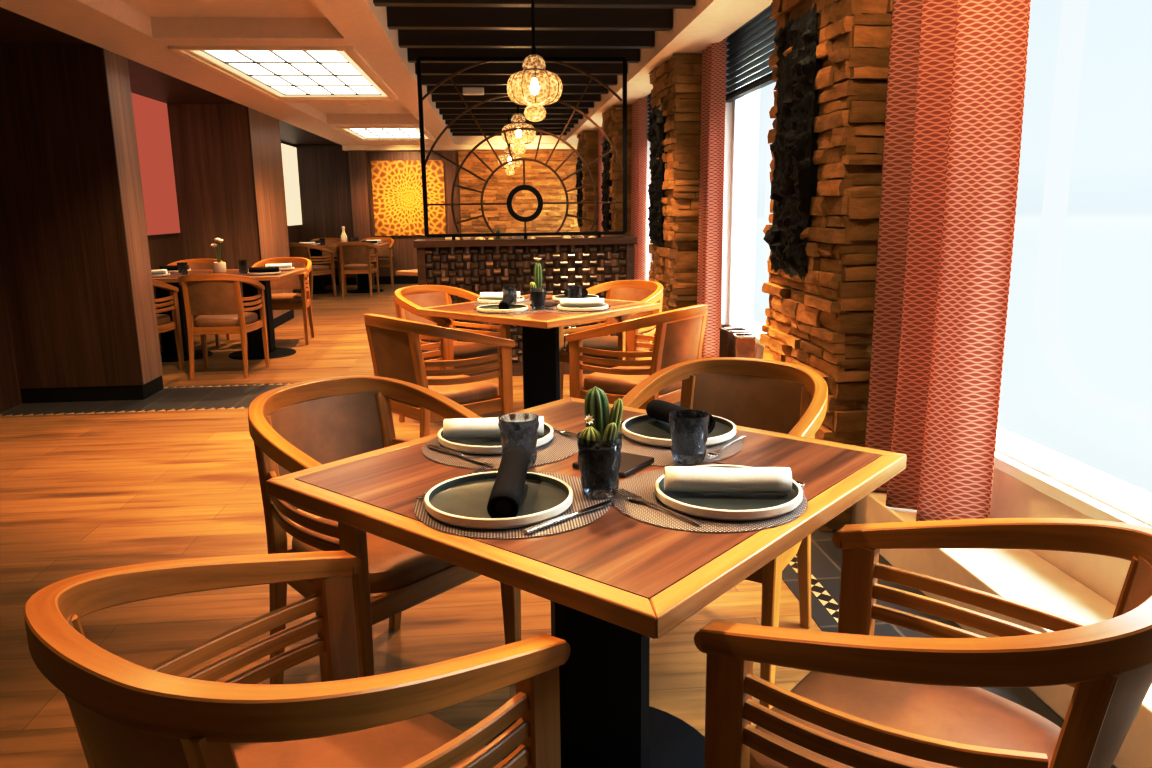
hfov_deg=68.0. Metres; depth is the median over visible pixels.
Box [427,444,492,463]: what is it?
knife
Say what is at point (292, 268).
plate
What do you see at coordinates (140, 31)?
ceiling
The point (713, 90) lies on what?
curtain
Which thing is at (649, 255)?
window
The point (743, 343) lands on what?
box
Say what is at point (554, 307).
placemat
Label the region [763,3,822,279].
wall decoration
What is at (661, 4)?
ceiling beam
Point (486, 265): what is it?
divider
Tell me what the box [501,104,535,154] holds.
pendant lamp
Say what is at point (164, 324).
dining chair
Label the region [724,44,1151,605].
wall
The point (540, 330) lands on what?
dining table
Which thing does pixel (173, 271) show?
plate
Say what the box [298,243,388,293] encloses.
dining table
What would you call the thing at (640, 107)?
curtain
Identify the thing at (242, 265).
tumbler
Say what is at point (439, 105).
ceiling beam
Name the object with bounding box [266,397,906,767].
dining table
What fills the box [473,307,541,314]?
placemat
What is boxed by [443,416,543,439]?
napkin
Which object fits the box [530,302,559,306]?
serving board
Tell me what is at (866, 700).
dining chair
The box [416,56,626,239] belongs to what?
screen
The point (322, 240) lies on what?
tumbler
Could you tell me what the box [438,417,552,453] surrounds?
plate
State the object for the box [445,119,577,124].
ceiling beam
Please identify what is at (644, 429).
plate
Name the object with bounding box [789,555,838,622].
trim
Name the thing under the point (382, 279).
baseboard
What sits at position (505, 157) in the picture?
pendant lamp
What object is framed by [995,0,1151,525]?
window
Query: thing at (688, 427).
tumbler
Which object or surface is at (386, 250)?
dining chair
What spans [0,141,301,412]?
wall
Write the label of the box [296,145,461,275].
wall
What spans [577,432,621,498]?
glass pot
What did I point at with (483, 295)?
napkin
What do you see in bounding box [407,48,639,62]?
ceiling beam
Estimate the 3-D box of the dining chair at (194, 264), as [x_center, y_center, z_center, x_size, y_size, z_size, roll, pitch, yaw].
[-3.765,-0.807,8.465,0.577,0.830,0.580,-2,12,-5]
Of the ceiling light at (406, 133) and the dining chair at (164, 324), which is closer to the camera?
the dining chair at (164, 324)
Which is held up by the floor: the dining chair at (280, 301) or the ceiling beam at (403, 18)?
the dining chair at (280, 301)
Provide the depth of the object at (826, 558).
2.82 m
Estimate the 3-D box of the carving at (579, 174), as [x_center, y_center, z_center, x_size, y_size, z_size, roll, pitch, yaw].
[0.050,-2.849,12.621,0.096,1.081,0.469,-2,12,-5]
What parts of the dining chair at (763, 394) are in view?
leg, arm rail, backrest, leg, seat frame, leg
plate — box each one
[152,273,169,276]
[168,269,190,272]
[247,271,280,274]
[279,267,293,270]
[424,471,572,528]
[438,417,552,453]
[477,296,523,303]
[477,304,527,313]
[552,294,598,301]
[557,303,607,311]
[622,414,735,447]
[655,465,802,520]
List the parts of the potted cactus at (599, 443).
round stem, cactus stem, pale stem, pale stem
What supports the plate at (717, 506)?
on the placemat at (642, 484)
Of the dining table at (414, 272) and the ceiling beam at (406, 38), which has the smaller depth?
the ceiling beam at (406, 38)
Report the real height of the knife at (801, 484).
0.006 m
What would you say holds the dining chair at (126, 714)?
on the floor
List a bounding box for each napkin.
[151,269,167,274]
[159,265,188,270]
[249,267,278,272]
[265,263,291,267]
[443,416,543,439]
[480,292,519,299]
[487,446,529,517]
[499,294,513,309]
[560,298,603,307]
[564,289,587,297]
[646,400,714,433]
[664,466,791,493]
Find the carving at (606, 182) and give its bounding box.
[601,138,612,230]
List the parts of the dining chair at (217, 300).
leg, leg, backrest, arm rail, seat, seat frame, leg, leg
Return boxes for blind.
[647,93,651,137]
[726,5,777,101]
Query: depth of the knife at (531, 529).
1.51 m
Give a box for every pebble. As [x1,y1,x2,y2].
[445,237,459,239]
[512,236,523,238]
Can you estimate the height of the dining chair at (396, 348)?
0.830 m
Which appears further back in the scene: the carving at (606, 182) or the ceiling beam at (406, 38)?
the carving at (606, 182)
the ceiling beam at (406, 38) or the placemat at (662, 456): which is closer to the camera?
the placemat at (662, 456)
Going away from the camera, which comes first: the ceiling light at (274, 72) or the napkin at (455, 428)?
the napkin at (455, 428)
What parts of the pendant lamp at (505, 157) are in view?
lamp shade, globe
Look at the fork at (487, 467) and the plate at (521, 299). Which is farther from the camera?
the plate at (521, 299)
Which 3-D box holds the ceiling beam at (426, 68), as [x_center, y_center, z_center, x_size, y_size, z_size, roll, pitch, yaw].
[-0.462,-2.699,7.264,1.805,0.125,0.090,-2,12,-5]
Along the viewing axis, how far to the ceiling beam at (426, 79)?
7.83 m
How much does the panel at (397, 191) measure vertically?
1.274 m
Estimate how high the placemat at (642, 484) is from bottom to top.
0.002 m
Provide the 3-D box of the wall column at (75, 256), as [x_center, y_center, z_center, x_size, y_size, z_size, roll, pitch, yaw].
[-4.363,-1.042,5.840,2.603,2.370,0.384,-2,12,-5]
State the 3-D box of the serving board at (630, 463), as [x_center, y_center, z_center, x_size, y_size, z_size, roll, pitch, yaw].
[0.082,0.170,1.845,0.130,0.012,0.130,7,14,33]
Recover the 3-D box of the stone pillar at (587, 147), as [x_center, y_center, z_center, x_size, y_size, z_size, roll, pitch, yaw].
[0.281,-2.580,12.630,0.459,2.502,0.932,-2,12,-5]
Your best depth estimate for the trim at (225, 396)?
5.93 m
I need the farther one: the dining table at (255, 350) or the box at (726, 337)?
the dining table at (255, 350)
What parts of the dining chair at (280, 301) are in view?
arm rail, seat, backrest, seat frame, leg, leg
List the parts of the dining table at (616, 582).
plate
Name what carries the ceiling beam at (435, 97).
attached to the ceiling
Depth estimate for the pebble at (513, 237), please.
6.60 m
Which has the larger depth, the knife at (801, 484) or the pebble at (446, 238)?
the pebble at (446, 238)
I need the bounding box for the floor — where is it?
[0,284,1114,767]
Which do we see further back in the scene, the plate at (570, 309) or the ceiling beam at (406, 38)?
the ceiling beam at (406, 38)
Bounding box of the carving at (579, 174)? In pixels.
[575,156,583,227]
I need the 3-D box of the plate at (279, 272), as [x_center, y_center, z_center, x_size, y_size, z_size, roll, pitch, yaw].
[-2.729,-0.972,7.478,0.276,0.022,0.276,-2,12,-5]
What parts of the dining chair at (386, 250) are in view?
arm rail, backrest, seat, seat frame, leg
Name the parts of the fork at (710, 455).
handle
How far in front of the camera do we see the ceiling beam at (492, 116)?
10.93 m
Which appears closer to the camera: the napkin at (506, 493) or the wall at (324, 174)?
the napkin at (506, 493)
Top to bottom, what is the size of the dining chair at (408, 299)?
0.830 m
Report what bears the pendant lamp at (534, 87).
hanging from the ceiling
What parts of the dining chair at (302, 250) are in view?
backrest, leg, arm rail, seat frame, seat, leg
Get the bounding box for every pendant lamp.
[498,114,521,175]
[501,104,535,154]
[507,0,562,121]
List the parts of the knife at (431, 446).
handle, blade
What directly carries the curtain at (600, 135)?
hanging from the ceiling
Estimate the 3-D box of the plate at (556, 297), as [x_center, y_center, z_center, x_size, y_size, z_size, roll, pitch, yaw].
[-0.002,-0.510,5.080,0.276,0.022,0.276,0,12,3]
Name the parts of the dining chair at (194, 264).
arm rail, backrest, leg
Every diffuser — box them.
[207,51,379,93]
[353,128,419,137]
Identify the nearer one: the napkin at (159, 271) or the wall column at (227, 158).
the napkin at (159, 271)
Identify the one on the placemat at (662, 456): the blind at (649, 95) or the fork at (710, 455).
the fork at (710, 455)
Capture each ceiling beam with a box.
[373,0,694,8]
[386,6,672,30]
[398,29,654,48]
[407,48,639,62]
[415,63,627,74]
[421,75,616,84]
[427,85,607,93]
[432,94,600,101]
[436,102,593,108]
[439,108,587,114]
[442,114,582,119]
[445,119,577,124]
[448,124,573,128]
[450,128,569,132]
[452,132,566,135]
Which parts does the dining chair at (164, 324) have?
seat, arm rail, seat frame, leg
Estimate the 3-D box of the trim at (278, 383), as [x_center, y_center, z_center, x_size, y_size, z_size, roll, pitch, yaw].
[-3.476,0.040,6.391,3.400,0.004,0.050,-2,12,-5]
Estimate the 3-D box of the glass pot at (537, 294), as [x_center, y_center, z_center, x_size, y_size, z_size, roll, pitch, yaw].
[-0.206,-0.466,4.644,0.087,0.118,0.087,-2,12,-5]
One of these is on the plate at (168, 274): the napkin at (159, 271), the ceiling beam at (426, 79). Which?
the napkin at (159, 271)
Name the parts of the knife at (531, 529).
handle, blade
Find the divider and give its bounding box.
[413,236,636,375]
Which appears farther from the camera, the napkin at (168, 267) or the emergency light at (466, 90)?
the emergency light at (466, 90)
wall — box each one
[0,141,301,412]
[294,146,355,277]
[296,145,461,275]
[348,150,374,285]
[458,150,579,238]
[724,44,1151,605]
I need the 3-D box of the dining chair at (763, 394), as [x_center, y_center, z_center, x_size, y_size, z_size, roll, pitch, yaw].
[0.418,0.378,2.511,0.577,0.830,0.580,7,14,31]
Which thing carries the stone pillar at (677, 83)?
on the floor
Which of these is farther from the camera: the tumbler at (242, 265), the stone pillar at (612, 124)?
the stone pillar at (612, 124)
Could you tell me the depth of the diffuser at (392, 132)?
12.22 m
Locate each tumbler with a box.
[177,262,187,274]
[238,261,247,273]
[319,238,324,244]
[498,413,538,466]
[502,286,516,303]
[567,285,581,298]
[669,409,709,464]
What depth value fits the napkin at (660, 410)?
2.10 m
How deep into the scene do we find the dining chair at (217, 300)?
6.70 m
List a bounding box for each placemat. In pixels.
[413,471,610,538]
[422,430,578,468]
[471,300,530,305]
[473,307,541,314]
[542,306,609,313]
[545,299,559,302]
[611,469,807,531]
[619,426,742,465]
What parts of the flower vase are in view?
pot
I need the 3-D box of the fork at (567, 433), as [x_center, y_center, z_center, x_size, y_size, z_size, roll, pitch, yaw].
[-0.063,0.110,2.130,0.024,0.006,0.224,-11,16,-41]
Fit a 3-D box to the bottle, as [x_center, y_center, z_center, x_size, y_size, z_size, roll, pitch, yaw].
[-3.755,-2.408,13.812,0.110,0.280,0.110,-2,12,-5]
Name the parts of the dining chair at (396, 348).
leg, backrest, leg, arm rail, seat, seat frame, leg, leg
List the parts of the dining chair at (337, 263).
arm rail, backrest, seat, leg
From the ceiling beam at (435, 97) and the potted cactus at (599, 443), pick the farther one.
the ceiling beam at (435, 97)
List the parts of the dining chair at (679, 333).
leg, seat frame, leg, seat, arm rail, leg, backrest, leg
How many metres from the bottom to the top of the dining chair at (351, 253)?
0.830 m
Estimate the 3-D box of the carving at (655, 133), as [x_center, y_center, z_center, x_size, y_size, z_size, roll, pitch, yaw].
[0.620,-1.611,6.612,0.093,1.061,0.473,-2,12,-5]
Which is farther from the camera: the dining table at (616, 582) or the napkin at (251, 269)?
the napkin at (251, 269)
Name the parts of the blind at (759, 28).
head rail, rail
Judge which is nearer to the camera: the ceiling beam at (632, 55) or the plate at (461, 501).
the plate at (461, 501)
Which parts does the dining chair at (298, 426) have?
leg, backrest, leg, arm rail, seat, seat frame, leg, leg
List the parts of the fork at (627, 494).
handle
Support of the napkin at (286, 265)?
on the plate at (292, 268)
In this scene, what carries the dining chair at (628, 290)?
on the floor
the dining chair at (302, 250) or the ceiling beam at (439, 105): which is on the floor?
the dining chair at (302, 250)
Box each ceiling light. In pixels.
[168,46,398,99]
[332,126,434,140]
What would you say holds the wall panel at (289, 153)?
attached to the wall at (164, 249)
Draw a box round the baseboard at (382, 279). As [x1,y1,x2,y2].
[324,276,417,285]
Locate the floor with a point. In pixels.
(80, 493)
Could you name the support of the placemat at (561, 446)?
on the dining table at (616, 582)
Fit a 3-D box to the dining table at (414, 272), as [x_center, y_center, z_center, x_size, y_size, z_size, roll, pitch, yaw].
[-0.928,-0.674,7.834,0.985,0.750,0.985,9,15,39]
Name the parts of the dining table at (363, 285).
plate, plate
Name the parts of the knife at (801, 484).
blade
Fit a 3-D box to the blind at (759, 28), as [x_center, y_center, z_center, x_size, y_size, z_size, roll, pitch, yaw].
[1.110,-1.954,4.926,0.062,0.530,2.130,-2,12,-5]
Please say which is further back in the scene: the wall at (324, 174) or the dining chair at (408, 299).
the wall at (324, 174)
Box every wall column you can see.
[0,43,163,403]
[167,104,293,327]
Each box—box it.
[719,327,750,356]
[732,333,755,357]
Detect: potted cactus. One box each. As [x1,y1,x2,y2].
[530,258,545,309]
[577,386,622,498]
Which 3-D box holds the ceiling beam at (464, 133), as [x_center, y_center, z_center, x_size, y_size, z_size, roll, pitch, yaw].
[-1.048,-3.980,13.456,1.805,0.125,0.090,-2,12,-5]
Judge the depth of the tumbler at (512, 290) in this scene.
4.81 m
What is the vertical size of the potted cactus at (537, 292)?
0.274 m
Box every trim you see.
[0,385,284,413]
[0,406,248,416]
[163,383,292,387]
[342,144,577,150]
[638,332,1151,767]
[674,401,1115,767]
[721,323,1149,527]
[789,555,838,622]
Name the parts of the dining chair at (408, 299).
leg, backrest, arm rail, leg, leg, seat, seat frame, leg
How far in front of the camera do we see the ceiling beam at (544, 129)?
12.78 m
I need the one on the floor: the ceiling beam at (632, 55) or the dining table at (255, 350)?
the dining table at (255, 350)
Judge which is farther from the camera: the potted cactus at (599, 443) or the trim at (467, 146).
the trim at (467, 146)
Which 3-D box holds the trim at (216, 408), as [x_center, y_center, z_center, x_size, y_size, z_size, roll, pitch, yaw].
[-3.405,0.196,5.641,3.400,0.004,0.050,-2,12,-5]
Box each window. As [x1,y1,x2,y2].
[647,99,652,280]
[721,38,776,335]
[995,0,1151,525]
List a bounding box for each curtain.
[598,127,604,235]
[631,95,647,279]
[697,37,726,357]
[865,0,1030,520]
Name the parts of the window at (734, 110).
frame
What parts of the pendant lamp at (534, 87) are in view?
rod, lamp shade, globe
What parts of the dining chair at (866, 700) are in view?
leg, leg, seat, arm rail, leg, backrest, leg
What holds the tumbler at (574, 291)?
on the placemat at (548, 300)
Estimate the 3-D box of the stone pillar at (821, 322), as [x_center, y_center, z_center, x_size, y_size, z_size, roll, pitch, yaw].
[1.136,-0.714,3.610,0.460,2.502,0.927,-2,12,-5]
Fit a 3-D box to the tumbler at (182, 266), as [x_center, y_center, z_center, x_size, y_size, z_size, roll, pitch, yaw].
[-3.481,-1.022,7.561,0.087,0.105,0.087,-2,12,-5]
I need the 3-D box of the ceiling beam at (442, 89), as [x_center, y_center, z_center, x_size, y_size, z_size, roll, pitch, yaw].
[-0.579,-2.955,8.502,1.805,0.125,0.090,-2,12,-5]
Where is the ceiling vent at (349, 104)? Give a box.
[346,103,368,105]
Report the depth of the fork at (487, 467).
1.79 m
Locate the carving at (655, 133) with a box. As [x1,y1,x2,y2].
[647,102,666,244]
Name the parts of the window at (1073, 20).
frame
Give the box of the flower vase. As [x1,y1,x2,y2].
[211,238,226,272]
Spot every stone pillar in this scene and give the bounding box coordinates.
[577,130,597,236]
[602,104,631,235]
[648,53,723,342]
[760,0,892,530]
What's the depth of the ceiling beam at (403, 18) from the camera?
5.37 m
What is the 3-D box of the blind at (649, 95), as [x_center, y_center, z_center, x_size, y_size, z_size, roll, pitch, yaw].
[0.825,-2.576,7.934,0.062,0.530,2.120,-2,12,-5]
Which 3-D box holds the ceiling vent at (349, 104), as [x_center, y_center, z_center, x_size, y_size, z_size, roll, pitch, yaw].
[-2.450,-3.138,9.579,0.260,0.018,0.260,-2,12,-5]
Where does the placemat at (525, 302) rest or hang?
on the dining table at (540, 330)
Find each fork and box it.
[416,465,492,499]
[553,428,576,436]
[617,488,702,524]
[705,436,745,459]
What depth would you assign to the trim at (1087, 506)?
2.55 m
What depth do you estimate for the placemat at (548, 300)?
5.03 m
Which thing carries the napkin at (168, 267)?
on the plate at (173, 271)
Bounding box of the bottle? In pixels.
[341,226,347,242]
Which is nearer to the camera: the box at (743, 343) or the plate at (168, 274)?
the box at (743, 343)
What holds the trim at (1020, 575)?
attached to the wall at (1104, 575)
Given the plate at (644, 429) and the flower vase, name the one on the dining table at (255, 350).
the flower vase
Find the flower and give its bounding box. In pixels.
[585,414,594,424]
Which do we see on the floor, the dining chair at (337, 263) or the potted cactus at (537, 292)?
the dining chair at (337, 263)
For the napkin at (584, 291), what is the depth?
4.97 m
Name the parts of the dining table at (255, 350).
plate, plate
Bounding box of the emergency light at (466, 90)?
[463,87,483,94]
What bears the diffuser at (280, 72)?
attached to the ceiling light at (274, 72)
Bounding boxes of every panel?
[131,92,179,234]
[281,143,301,225]
[371,160,445,235]
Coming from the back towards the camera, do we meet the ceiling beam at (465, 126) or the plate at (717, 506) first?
the ceiling beam at (465, 126)
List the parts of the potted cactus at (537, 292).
stem, tall stem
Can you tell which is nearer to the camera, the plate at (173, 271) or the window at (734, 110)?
the window at (734, 110)
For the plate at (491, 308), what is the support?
on the placemat at (529, 308)
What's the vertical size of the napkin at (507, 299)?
0.071 m
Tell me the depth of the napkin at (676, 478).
1.60 m
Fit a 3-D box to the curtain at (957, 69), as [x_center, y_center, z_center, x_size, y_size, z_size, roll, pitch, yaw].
[1.214,-0.661,2.845,0.170,2.280,0.624,-2,12,-8]
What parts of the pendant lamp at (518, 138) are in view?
lamp shade, globe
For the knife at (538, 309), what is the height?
0.006 m
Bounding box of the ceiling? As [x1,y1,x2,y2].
[0,0,772,144]
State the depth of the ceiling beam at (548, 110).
10.32 m
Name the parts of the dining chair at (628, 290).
leg, seat frame, seat, leg, leg, arm rail, backrest, leg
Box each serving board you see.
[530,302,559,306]
[572,452,653,477]
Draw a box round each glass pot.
[530,287,545,309]
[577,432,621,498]
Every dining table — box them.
[152,268,307,361]
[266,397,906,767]
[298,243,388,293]
[396,269,417,275]
[416,294,660,408]
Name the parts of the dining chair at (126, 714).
leg, backrest, leg, leg, seat, leg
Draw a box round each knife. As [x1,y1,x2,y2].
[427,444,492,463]
[510,309,541,313]
[523,499,612,533]
[712,462,804,486]
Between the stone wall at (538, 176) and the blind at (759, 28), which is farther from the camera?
the stone wall at (538, 176)
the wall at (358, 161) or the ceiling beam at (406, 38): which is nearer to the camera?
the ceiling beam at (406, 38)
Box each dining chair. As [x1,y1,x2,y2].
[23,550,570,767]
[152,279,184,369]
[155,259,229,346]
[178,274,269,379]
[248,375,520,683]
[252,257,314,344]
[289,243,335,299]
[310,238,341,288]
[337,242,379,297]
[360,237,393,287]
[364,314,514,437]
[394,285,510,422]
[559,280,662,398]
[565,304,707,409]
[621,357,827,708]
[694,518,1151,767]
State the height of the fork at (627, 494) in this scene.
0.006 m
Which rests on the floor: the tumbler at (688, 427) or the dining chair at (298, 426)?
the dining chair at (298, 426)
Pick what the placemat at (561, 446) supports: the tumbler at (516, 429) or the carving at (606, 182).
the tumbler at (516, 429)
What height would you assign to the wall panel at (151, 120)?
1.290 m
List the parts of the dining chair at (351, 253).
leg, leg, backrest, arm rail, seat, seat frame, leg, leg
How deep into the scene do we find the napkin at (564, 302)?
4.60 m

